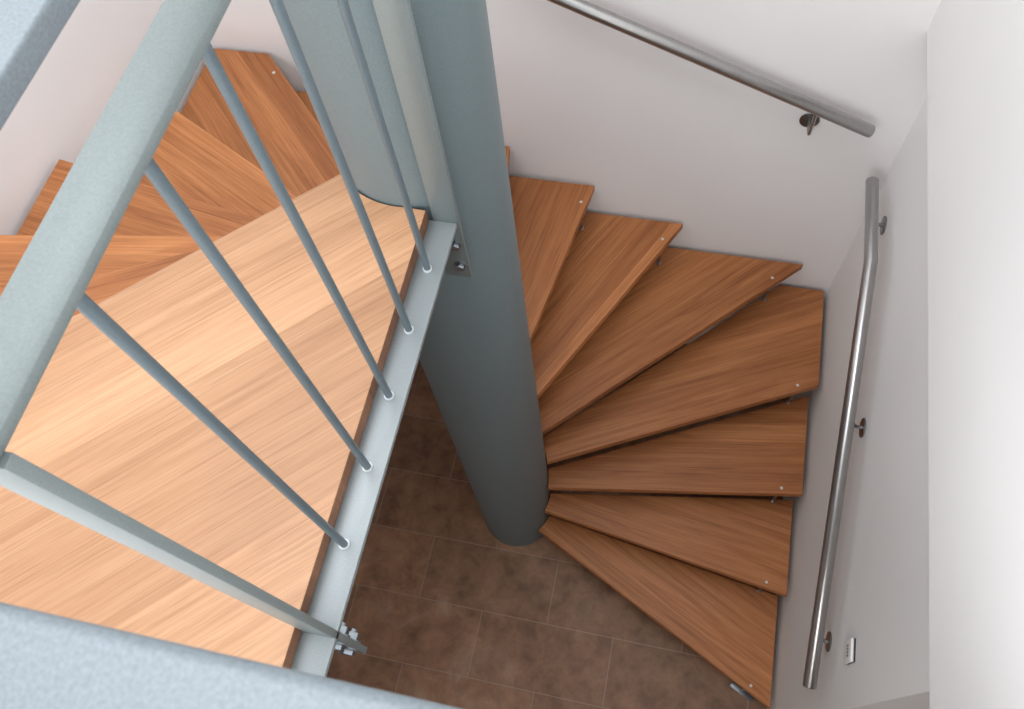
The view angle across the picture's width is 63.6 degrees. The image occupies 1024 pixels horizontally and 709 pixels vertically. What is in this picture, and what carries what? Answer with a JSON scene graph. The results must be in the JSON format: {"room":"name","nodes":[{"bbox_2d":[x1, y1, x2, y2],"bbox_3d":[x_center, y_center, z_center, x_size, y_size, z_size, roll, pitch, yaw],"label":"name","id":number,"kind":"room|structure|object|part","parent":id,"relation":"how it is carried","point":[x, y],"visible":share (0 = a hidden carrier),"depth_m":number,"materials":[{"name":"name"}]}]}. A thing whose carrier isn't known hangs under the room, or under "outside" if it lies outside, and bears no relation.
{"room":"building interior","nodes":[
{"label":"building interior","id":0,"kind":"room"},
{"bbox_2d":[0,0,204,234],"bbox_3d":[-1.811,0.396,1.346,0.300,5.400,4.480,9,65,9],"label":"wall","id":1,"kind":"structure","parent":0,"point":[63,102],"depth_m":2.40,"materials":[{"name":"white paint"}]},
{"bbox_2d":[0,0,460,708],"bbox_3d":[0.239,0.073,0.949,1.088,1.150,0.947,9,65,9],"label":"guard rail","id":2,"kind":"object","parent":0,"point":[48,661],"visible":1,"depth_m":0.32,"materials":[{"name":"grey metal"}]},
{"bbox_3d":[-0.290,-0.299,0.548,0.073,0.020,0.850,9,65,9],"label":"rail","id":3,"kind":"part","parent":2,"relation":"part of","materials":[{"name":"grey metal"}]},
{"bbox_3d":[0.108,0.182,0.272,1.088,0.020,0.064,9,65,9],"label":"rail","id":4,"kind":"part","parent":2,"relation":"part of","materials":[{"name":"grey metal"}]},
{"bbox_2d":[327,344,789,708],"bbox_3d":[0.758,1.849,3.486,5.100,0.120,4.800,9,65,9],"label":"floor","id":5,"kind":"structure","parent":0,"point":[444,611],"depth_m":3.82,"materials":[{"name":"brown tile"}]},
{"bbox_2d":[0,0,823,708],"bbox_3d":[-0.200,-0.364,1.694,2.454,5.200,2.133,9,65,9],"label":"spiral staircase","id":6,"kind":"structure","parent":5,"relation":"on","point":[563,304],"depth_m":1.97,"materials":[{"name":"brown wood"}]},
{"bbox_2d":[0,0,472,676],"bbox_3d":[-0.258,0.008,1.116,0.078,1.005,0.961,9,65,9],"label":"balustrade","id":7,"kind":"object","parent":6,"relation":"attached to","point":[50,281],"visible":0.98,"depth_m":0.80,"materials":[{"name":"grey metal"}]},
{"bbox_3d":[-0.281,-0.276,0.703,0.052,0.012,0.782,9,65,9],"label":"rail","id":8,"kind":"part","parent":7,"relation":"part of","materials":[{"name":"grey metal"}]},
{"bbox_3d":[-0.315,0.286,0.987,0.051,0.990,0.012,9,65,9],"label":"post","id":9,"kind":"part","parent":7,"relation":"part of","materials":[{"name":"grey metal"}]},
{"bbox_3d":[-0.238,0.158,1.388,0.073,0.012,0.933,9,65,9],"label":"rail","id":10,"kind":"part","parent":7,"relation":"part of","materials":[{"name":"grey metal"}]},
{"bbox_3d":[-0.149,-0.391,1.312,0.052,0.993,0.009,9,65,9],"label":"post","id":11,"kind":"part","parent":7,"relation":"part of","materials":[{"name":"grey metal"}]},
{"bbox_3d":[1.007,1.454,3.586,0.110,0.014,0.052,35,71,20],"label":"foot plate","id":12,"kind":"part","parent":6,"relation":"part of","materials":[{"name":"metal"}]},
{"bbox_2d":[210,0,940,343],"bbox_3d":[0.076,-1.494,2.123,3.145,5.400,0.300,9,65,9],"label":"wall","id":13,"kind":"structure","parent":0,"point":[657,134],"depth_m":2.87,"materials":[{"name":"white paint"}]},
{"bbox_2d":[547,0,875,137],"bbox_3d":[0.373,-0.997,2.548,1.599,0.762,0.093,9,65,9],"label":"handrail","id":14,"kind":"object","parent":13,"relation":"attached to","point":[816,110],"visible":1,"depth_m":2.55,"materials":[{"name":"metal"}]},
{"bbox_2d":[767,0,1023,708],"bbox_3d":[0.896,0.821,0.891,0.435,5.400,4.480,9,65,9],"label":"wall","id":15,"kind":"structure","parent":0,"point":[928,577],"depth_m":2.00,"materials":[{"name":"white paint"}]},
{"bbox_2d":[803,176,886,689],"bbox_3d":[1.117,0.246,2.752,0.089,0.638,1.627,9,65,9],"label":"handrail","id":16,"kind":"object","parent":15,"relation":"attached to","point":[847,424],"visible":1,"depth_m":2.65,"materials":[{"name":"metal"}]},
{"bbox_2d":[844,638,855,664],"bbox_3d":[1.007,0.884,2.461,0.013,0.075,0.068,9,65,9],"label":"light switch","id":17,"kind":"object","parent":15,"relation":"attached to","point":[850,644],"visible":1,"depth_m":2.44,"materials":[{"name":"plastic"}]}
]}

